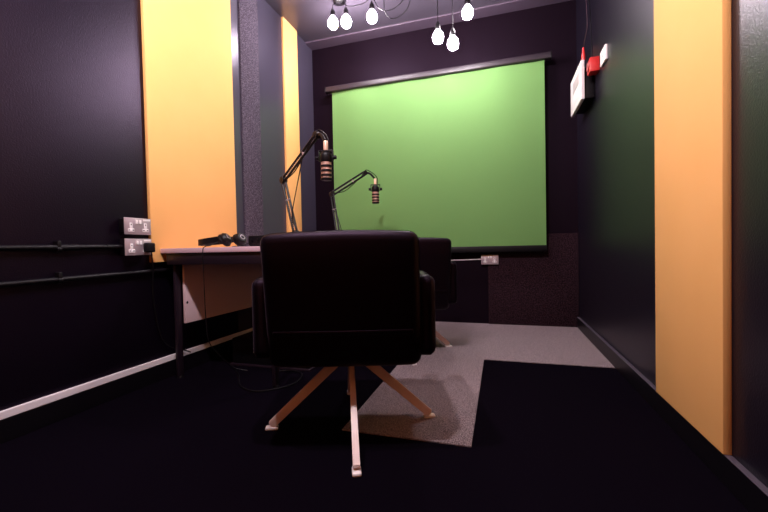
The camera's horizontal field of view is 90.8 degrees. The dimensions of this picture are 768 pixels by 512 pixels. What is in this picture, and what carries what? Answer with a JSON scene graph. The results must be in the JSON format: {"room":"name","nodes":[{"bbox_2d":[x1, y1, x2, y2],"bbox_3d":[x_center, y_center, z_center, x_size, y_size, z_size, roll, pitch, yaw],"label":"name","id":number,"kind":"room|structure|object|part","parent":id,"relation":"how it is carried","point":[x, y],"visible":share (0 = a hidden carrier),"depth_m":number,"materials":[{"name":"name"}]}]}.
{"room":"studio","nodes":[
{"label":"studio","id":0,"kind":"room"},
{"bbox_2d":[0,0,237,410],"bbox_3d":[-1.506,-0.704,1.801,0.120,2.873,4.794,-1,1,17],"label":"wall","id":1,"kind":"structure","parent":0,"point":[73,151],"depth_m":1.77,"materials":[{"name":"black paint"}]},
{"bbox_2d":[0,241,122,251],"bbox_3d":[-1.737,-0.010,0.758,0.034,0.060,2.528,-1,1,17],"label":"conduit","id":2,"kind":"object","parent":1,"relation":"attached to","point":[57,247],"visible":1,"depth_m":1.68,"materials":[{"name":"black metal"}]},
{"bbox_2d":[0,267,181,287],"bbox_3d":[-1.628,0.127,1.107,0.034,0.078,3.250,-1,1,17],"label":"conduit","id":3,"kind":"object","parent":1,"relation":"attached to","point":[58,278],"visible":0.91,"depth_m":1.73,"materials":[{"name":"black metal"}]},
{"bbox_2d":[0,328,252,443],"bbox_3d":[-1.413,0.684,1.812,0.014,0.094,4.794,-1,1,17],"label":"baseboard","id":4,"kind":"structure","parent":1,"relation":"attached to","point":[15,426],"depth_m":1.83,"materials":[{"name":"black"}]},
{"bbox_2d":[119,217,150,234],"bbox_3d":[-1.333,-0.158,2.031,0.050,0.088,0.156,-1,1,17],"label":"double socket","id":5,"kind":"object","parent":1,"relation":"attached to","point":[136,226],"visible":1,"depth_m":2.01,"materials":[{"name":"silver plastic"}]},
{"bbox_2d":[119,239,150,255],"bbox_3d":[-1.331,-0.048,2.034,0.050,0.088,0.156,-1,1,17],"label":"double socket","id":6,"kind":"object","parent":1,"relation":"attached to","point":[130,246],"visible":0.79,"depth_m":2.00,"materials":[{"name":"silver plastic"}]},
{"bbox_2d":[143,243,190,351],"bbox_3d":[-1.263,0.267,2.211,0.056,0.685,0.329,-1,1,6],"label":"plug","id":7,"kind":"object","parent":1,"relation":"attached to","point":[148,247],"visible":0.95,"depth_m":2.10,"materials":[{"name":"black plastic"}]},
{"bbox_2d":[140,0,236,261],"bbox_3d":[-1.233,-1.067,2.463,0.022,2.188,0.729,-1,1,17],"label":"acoustic panel","id":8,"kind":"object","parent":1,"relation":"attached to","point":[187,50],"visible":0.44,"depth_m":2.40,"materials":[{"name":"fabric"}]},
{"bbox_2d":[238,0,263,246],"bbox_3d":[-1.055,-0.890,3.026,0.014,2.573,0.230,-1,1,17],"label":"panel","id":9,"kind":"object","parent":1,"relation":"attached to","point":[247,9],"visible":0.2,"depth_m":3.01,"materials":[{"name":"grey fabric"}]},
{"bbox_2d":[230,0,315,331],"bbox_3d":[-0.933,-0.752,3.450,0.006,2.873,1.304,-1,1,17],"label":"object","id":10,"kind":"structure","parent":1,"relation":"attached to","point":[269,21],"depth_m":3.32,"materials":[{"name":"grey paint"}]},
{"bbox_2d":[281,17,301,231],"bbox_3d":[-0.875,-1.107,3.608,0.022,2.173,0.250,-1,1,17],"label":"acoustic panel","id":11,"kind":"object","parent":1,"relation":"attached to","point":[288,33],"visible":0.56,"depth_m":3.58,"materials":[{"name":"fabric"}]},
{"bbox_2d":[0,352,748,511],"bbox_3d":[-0.197,0.763,1.440,2.795,0.100,5.034,-1,1,17],"label":"floor","id":12,"kind":"structure","parent":0,"point":[547,437],"depth_m":1.37,"materials":[{"name":"black carpet"}]},
{"bbox_2d":[160,246,278,387],"bbox_3d":[-0.663,0.310,2.886,0.776,0.762,1.692,-1,1,17],"label":"desk","id":13,"kind":"object","parent":12,"relation":"on","point":[230,273],"visible":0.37,"depth_m":2.29,"materials":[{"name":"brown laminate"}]},
{"bbox_3d":[-1.210,0.377,2.230,0.020,0.656,0.040,-1,1,17],"label":"leg","id":14,"kind":"part","parent":13,"relation":"part of","materials":[{"name":"black metal"}]},
{"bbox_3d":[-0.670,-0.009,2.879,0.716,0.066,1.668,-1,1,17],"label":"frame rail","id":15,"kind":"part","parent":13,"relation":"part of","materials":[{"name":"black metal"}]},
{"bbox_3d":[-0.957,0.203,2.972,0.016,0.350,1.534,-1,1,17],"label":"modesty panel","id":16,"kind":"part","parent":13,"relation":"part of","materials":[{"name":"pink"}]},
{"bbox_2d":[198,233,246,370],"bbox_3d":[-0.952,0.275,2.193,0.279,0.815,0.225,-1,1,17],"label":"headphones","id":17,"kind":"object","parent":13,"relation":"on","point":[225,239],"visible":0.99,"depth_m":2.14,"materials":[{"name":"black plastic"}]},
{"bbox_2d":[218,233,231,246],"bbox_3d":[-0.899,-0.091,2.141,0.074,0.077,0.085,-1,1,17],"label":"ear cup","id":18,"kind":"object","parent":17,"relation":"on","point":[224,238],"depth_m":2.12,"materials":[{"name":"black plastic"}]},
{"bbox_2d":[232,233,246,245],"bbox_3d":[-0.841,-0.095,2.215,0.070,0.080,0.085,-1,1,17],"label":"ear cup","id":19,"kind":"object","parent":17,"relation":"on","point":[239,238],"depth_m":2.19,"materials":[{"name":"black plastic"}]},
{"bbox_2d":[232,235,263,246],"bbox_3d":[-0.729,-0.064,2.137,0.150,0.102,0.222,-1,1,17],"label":"amplifier","id":20,"kind":"object","parent":13,"relation":"on","point":[253,240],"visible":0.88,"depth_m":2.12,"materials":[{"name":"black plastic"}]},
{"bbox_3d":[-0.591,0.368,2.039,0.020,0.656,0.040,-1,1,17],"label":"leg","id":21,"kind":"part","parent":13,"relation":"part of","materials":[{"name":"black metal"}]},
{"bbox_2d":[279,129,329,231],"bbox_3d":[-0.447,-0.330,2.167,0.500,0.710,0.063,0,2,45],"label":"microphone arm","id":22,"kind":"object","parent":13,"relation":"attached to","point":[283,179],"visible":0.88,"depth_m":2.23,"materials":[{"name":"black metal"}]},
{"bbox_3d":[-0.571,-0.300,2.287,0.147,0.341,0.024,0,2,43],"label":"arm","id":23,"kind":"part","parent":22,"relation":"part of","materials":[{"name":"black metal"}]},
{"bbox_3d":[-0.491,-0.562,2.195,0.376,0.230,0.015,0,2,45],"label":"arm","id":24,"kind":"part","parent":22,"relation":"part of","materials":[{"name":"black metal"}]},
{"bbox_2d":[315,140,336,180],"bbox_3d":[-0.305,-0.502,1.995,0.112,0.207,0.062,-1,1,9],"label":"microphone","id":25,"kind":"object","parent":22,"relation":"attached to","point":[326,158],"visible":1,"depth_m":1.98,"materials":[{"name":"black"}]},
{"bbox_2d":[320,161,331,180],"bbox_3d":[-0.304,-0.446,1.996,0.061,0.096,0.061,-1,1,17],"label":"grille","id":26,"kind":"object","parent":25,"relation":"attached to","point":[326,167],"depth_m":1.97,"materials":[{"name":"silver metal"}]},
{"bbox_2d":[329,170,377,229],"bbox_3d":[-0.270,-0.350,3.031,0.225,0.705,0.455,0,2,37],"label":"microphone arm","id":27,"kind":"object","parent":13,"relation":"attached to","point":[364,173],"visible":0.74,"depth_m":3.01,"materials":[{"name":"black metal"}]},
{"bbox_3d":[-0.377,-0.320,2.917,0.033,0.347,0.191,-2,1,-21],"label":"arm","id":28,"kind":"part","parent":27,"relation":"part of","materials":[{"name":"black metal"}]},
{"bbox_3d":[-0.284,-0.586,3.054,0.309,0.218,0.015,-2,1,-27],"label":"arm","id":29,"kind":"part","parent":27,"relation":"part of","materials":[{"name":"black metal"}]},
{"bbox_2d":[369,178,381,203],"bbox_3d":[-0.071,-0.539,3.147,0.112,0.207,0.062,-1,1,0],"label":"microphone","id":30,"kind":"object","parent":27,"relation":"attached to","point":[375,189],"visible":1,"depth_m":3.13,"materials":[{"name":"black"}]},
{"bbox_2d":[372,192,378,203],"bbox_3d":[-0.070,-0.484,3.148,0.061,0.096,0.061,-1,1,17],"label":"grille","id":31,"kind":"object","parent":30,"relation":"attached to","point":[375,195],"depth_m":3.12,"materials":[{"name":"silver metal"}]},
{"bbox_2d":[231,365,302,391],"bbox_3d":[-0.756,0.703,2.187,0.573,0.009,0.352,-1,1,17],"label":"cable","id":32,"kind":"object","parent":12,"relation":"on","point":[301,373],"visible":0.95,"depth_m":2.07,"materials":[{"name":"black plastic"}]},
{"bbox_2d":[230,331,315,371],"bbox_3d":[-0.676,0.612,2.531,0.580,0.175,0.335,-1,1,17],"label":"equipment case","id":33,"kind":"object","parent":12,"relation":"on","point":[243,353],"visible":0.38,"depth_m":2.43,"materials":[{"name":"black plastic"}]},
{"bbox_2d":[252,230,435,476],"bbox_3d":[-0.142,0.307,1.582,0.713,0.803,0.743,-1,1,0],"label":"swivel armchair","id":34,"kind":"object","parent":12,"relation":"on","point":[330,300],"visible":1,"depth_m":1.30,"materials":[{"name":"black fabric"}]},
{"bbox_3d":[-0.436,0.226,1.603,0.075,0.302,0.525,-1,1,0],"label":"armrest","id":35,"kind":"part","parent":34,"relation":"part of","materials":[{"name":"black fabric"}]},
{"bbox_3d":[-0.309,0.548,1.581,0.339,0.311,0.024,-1,1,-7],"label":"leg","id":36,"kind":"part","parent":34,"relation":"part of","materials":[{"name":"brown wood"}]},
{"bbox_3d":[-0.145,0.157,1.347,0.553,0.491,0.208,-1,1,0],"label":"backrest","id":37,"kind":"part","parent":34,"relation":"part of","materials":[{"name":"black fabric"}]},
{"bbox_3d":[-0.158,0.541,1.775,0.024,0.311,0.339,-1,1,-7],"label":"leg","id":38,"kind":"part","parent":34,"relation":"part of","materials":[{"name":"brown wood"}]},
{"bbox_3d":[-0.114,0.547,1.415,0.024,0.313,0.368,-1,1,-7],"label":"leg","id":39,"kind":"part","parent":34,"relation":"part of","materials":[{"name":"brown wood"}]},
{"bbox_3d":[0.036,0.540,1.623,0.339,0.311,0.024,-1,1,-7],"label":"leg","id":40,"kind":"part","parent":34,"relation":"part of","materials":[{"name":"brown wood"}]},
{"bbox_3d":[0.149,0.213,1.602,0.075,0.302,0.525,-1,1,0],"label":"armrest","id":41,"kind":"part","parent":34,"relation":"part of","materials":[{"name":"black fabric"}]},
{"bbox_2d":[412,237,456,364],"bbox_3d":[0.139,0.277,2.725,0.716,0.803,0.746,-1,1,-8],"label":"swivel armchair","id":42,"kind":"object","parent":12,"relation":"on","point":[435,253],"visible":0.3,"depth_m":2.46,"materials":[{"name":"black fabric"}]},
{"bbox_3d":[0.167,0.125,2.492,0.553,0.491,0.208,-1,1,-8],"label":"backrest","id":43,"kind":"part","parent":42,"relation":"part of","materials":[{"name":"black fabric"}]},
{"bbox_3d":[0.314,0.509,2.765,0.339,0.311,0.024,-1,1,-7],"label":"leg","id":44,"kind":"part","parent":42,"relation":"part of","materials":[{"name":"brown wood"}]},
{"bbox_3d":[0.423,0.182,2.785,0.075,0.302,0.525,-1,1,-8],"label":"armrest","id":45,"kind":"part","parent":42,"relation":"part of","materials":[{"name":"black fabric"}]},
{"bbox_2d":[342,322,614,446],"bbox_3d":[0.769,0.669,2.451,1.264,0.004,2.289,-1,1,17],"label":"carpet","id":46,"kind":"structure","parent":12,"relation":"on","point":[447,380],"depth_m":2.22,"materials":[{"name":"grey carpet"}]},
{"bbox_2d":[265,0,511,41],"bbox_3d":[-0.259,-2.208,1.375,2.795,0.100,5.034,-1,1,17],"label":"ceiling","id":47,"kind":"structure","parent":0,"point":[309,18],"depth_m":3.42,"materials":[{"name":"grey paint"}]},
{"bbox_2d":[328,3,337,29],"bbox_3d":[-0.436,-2.069,3.237,0.089,0.257,0.086,-1,1,17],"label":"pendant bulb","id":48,"kind":"object","parent":47,"relation":"hanging from","point":[332,22],"visible":0.98,"depth_m":3.22,"materials":[{"name":"white glass"}]},
{"bbox_3d":[-0.436,-1.995,3.239,0.086,0.108,0.086,-1,1,17],"label":"light bulb","id":49,"kind":"part","parent":48,"relation":"part of","materials":[{"name":"white glass"}]},
{"bbox_2d":[333,0,344,5],"bbox_3d":[-0.387,-2.183,3.260,0.104,0.028,0.104,-1,1,17],"label":"ceiling rose","id":50,"kind":"object","parent":47,"relation":"attached to","point":[337,2],"visible":0.96,"depth_m":3.25,"materials":[{"name":"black metal"}]},
{"bbox_2d":[341,0,350,28],"bbox_3d":[-0.322,-2.064,3.202,0.086,0.266,0.086,-1,1,17],"label":"pendant bulb","id":51,"kind":"object","parent":47,"relation":"hanging from","point":[345,21],"visible":1,"depth_m":3.18,"materials":[{"name":"white glass"}]},
{"bbox_3d":[-0.320,-1.985,3.204,0.086,0.108,0.086,-1,1,17],"label":"light bulb","id":52,"kind":"part","parent":51,"relation":"part of","materials":[{"name":"white glass"}]},
{"bbox_2d":[367,0,376,23],"bbox_3d":[-0.101,-2.065,3.134,0.086,0.270,0.086,-1,1,17],"label":"pendant bulb","id":53,"kind":"object","parent":47,"relation":"hanging from","point":[371,16],"visible":1,"depth_m":3.11,"materials":[{"name":"white glass"}]},
{"bbox_3d":[-0.099,-1.984,3.136,0.086,0.108,0.086,-1,1,17],"label":"light bulb","id":54,"kind":"part","parent":53,"relation":"part of","materials":[{"name":"white glass"}]},
{"bbox_2d":[342,0,410,18],"bbox_3d":[0.009,-2.060,3.098,0.856,0.288,0.050,-1,1,20],"label":"looped flex","id":55,"kind":"object","parent":47,"relation":"hanging from","point":[384,10],"visible":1,"depth_m":3.07,"materials":[{"name":"black plastic"}]},
{"bbox_2d":[433,0,443,43],"bbox_3d":[0.421,-1.940,2.977,0.086,0.534,0.086,-1,1,17],"label":"pendant bulb","id":56,"kind":"object","parent":47,"relation":"hanging from","point":[438,36],"visible":1,"depth_m":2.96,"materials":[{"name":"white glass"}]},
{"bbox_3d":[0.425,-1.727,2.982,0.086,0.108,0.086,-1,1,17],"label":"light bulb","id":57,"kind":"part","parent":56,"relation":"part of","materials":[{"name":"white glass"}]},
{"bbox_2d":[447,0,458,50],"bbox_3d":[0.531,-1.907,2.944,0.086,0.604,0.086,-1,1,17],"label":"pendant bulb","id":58,"kind":"object","parent":47,"relation":"hanging from","point":[452,44],"visible":1,"depth_m":2.93,"materials":[{"name":"white glass"}]},
{"bbox_3d":[0.537,-1.659,2.949,0.086,0.108,0.086,-1,1,17],"label":"light bulb","id":59,"kind":"part","parent":58,"relation":"part of","materials":[{"name":"white glass"}]},
{"bbox_2d":[462,0,472,19],"bbox_3d":[0.639,-2.015,2.908,0.086,0.391,0.086,-1,1,17],"label":"pendant bulb","id":60,"kind":"object","parent":47,"relation":"hanging from","point":[467,12],"visible":1,"depth_m":2.89,"materials":[{"name":"white glass"}]},
{"bbox_2d":[581,0,587,60],"bbox_3d":[1.462,-1.838,2.759,0.028,0.773,0.156,-1,1,17],"label":"pull cord","id":61,"kind":"object","parent":47,"relation":"hanging from","point":[583,49],"visible":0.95,"depth_m":2.82,"materials":[{"name":"red plastic"}]},
{"bbox_3d":[1.459,-1.888,2.752,0.004,0.673,0.143,-1,1,17],"label":"cord","id":62,"kind":"part","parent":61,"relation":"part of","materials":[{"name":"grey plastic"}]},
{"bbox_2d":[312,0,577,323],"bbox_3d":[0.494,-0.789,3.755,2.795,2.873,0.120,-1,1,17],"label":"wall","id":63,"kind":"structure","parent":0,"point":[552,27],"depth_m":3.56,"materials":[{"name":"black paint"}]},
{"bbox_2d":[305,0,570,49],"bbox_3d":[0.425,-2.214,3.595,2.555,0.014,0.149,-1,1,17],"label":"trim","id":64,"kind":"structure","parent":63,"relation":"attached to","point":[514,5],"depth_m":3.59,"materials":[{"name":"grey"}]},
{"bbox_2d":[325,51,551,252],"bbox_3d":[0.450,-0.893,3.631,2.136,1.730,0.138,-1,1,17],"label":"projection screen","id":65,"kind":"object","parent":63,"relation":"attached to","point":[457,153],"visible":0.94,"depth_m":3.54,"materials":[{"name":"green fabric"}]},
{"bbox_2d":[451,259,480,260],"bbox_3d":[0.714,0.040,3.635,0.422,0.024,0.012,-1,1,17],"label":"conduit","id":66,"kind":"object","parent":63,"relation":"attached to","point":[460,259],"visible":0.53,"depth_m":3.61,"materials":[{"name":"silver metal"}]},
{"bbox_2d":[481,255,498,263],"bbox_3d":[0.988,0.034,3.537,0.156,0.088,0.050,-1,1,17],"label":"double socket","id":67,"kind":"object","parent":63,"relation":"attached to","point":[485,259],"visible":1,"depth_m":3.52,"materials":[{"name":"silver plastic"}]},
{"bbox_2d":[488,233,578,326],"bbox_3d":[1.347,0.219,3.449,0.768,0.834,0.018,-1,1,17],"label":"panel","id":68,"kind":"object","parent":63,"relation":"attached to","point":[533,288],"visible":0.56,"depth_m":3.42,"materials":[{"name":"black fabric"}]},
{"bbox_2d":[576,0,767,487],"bbox_3d":[1.050,-0.741,1.014,0.120,2.873,4.794,-1,1,17],"label":"wall","id":69,"kind":"structure","parent":0,"point":[616,140],"depth_m":1.82,"materials":[{"name":"black paint"}]},
{"bbox_2d":[571,60,594,117],"bbox_3d":[1.500,-1.257,2.868,0.098,0.275,0.410,-1,1,17],"label":"wall panel","id":70,"kind":"object","parent":69,"relation":"attached to","point":[582,85],"visible":0.97,"depth_m":2.74,"materials":[{"name":"white plastic"}]},
{"bbox_2d":[586,0,599,75],"bbox_3d":[1.456,-1.741,2.697,0.067,0.966,0.303,-1,1,17],"label":"fire alarm","id":71,"kind":"object","parent":69,"relation":"attached to","point":[593,64],"visible":1,"depth_m":2.57,"materials":[{"name":"red plastic"}]},
{"bbox_2d":[600,44,607,67],"bbox_3d":[1.407,-1.281,2.428,0.016,0.093,0.125,-1,1,17],"label":"blank plate","id":72,"kind":"object","parent":69,"relation":"attached to","point":[603,55],"visible":1,"depth_m":2.41,"materials":[{"name":"white plastic"}]},
{"bbox_2d":[577,317,767,511],"bbox_3d":[1.013,0.650,1.064,0.018,0.091,4.794,-1,1,17],"label":"baseboard","id":73,"kind":"structure","parent":69,"relation":"attached to","point":[751,497],"depth_m":1.33,"materials":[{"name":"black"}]},
{"bbox_2d":[654,0,731,454],"bbox_3d":[1.079,-0.797,1.355,0.024,2.778,0.517,-1,1,17],"label":"acoustic panel","id":74,"kind":"object","parent":69,"relation":"attached to","point":[693,79],"visible":1,"depth_m":1.29,"materials":[{"name":"fabric"}]}
]}

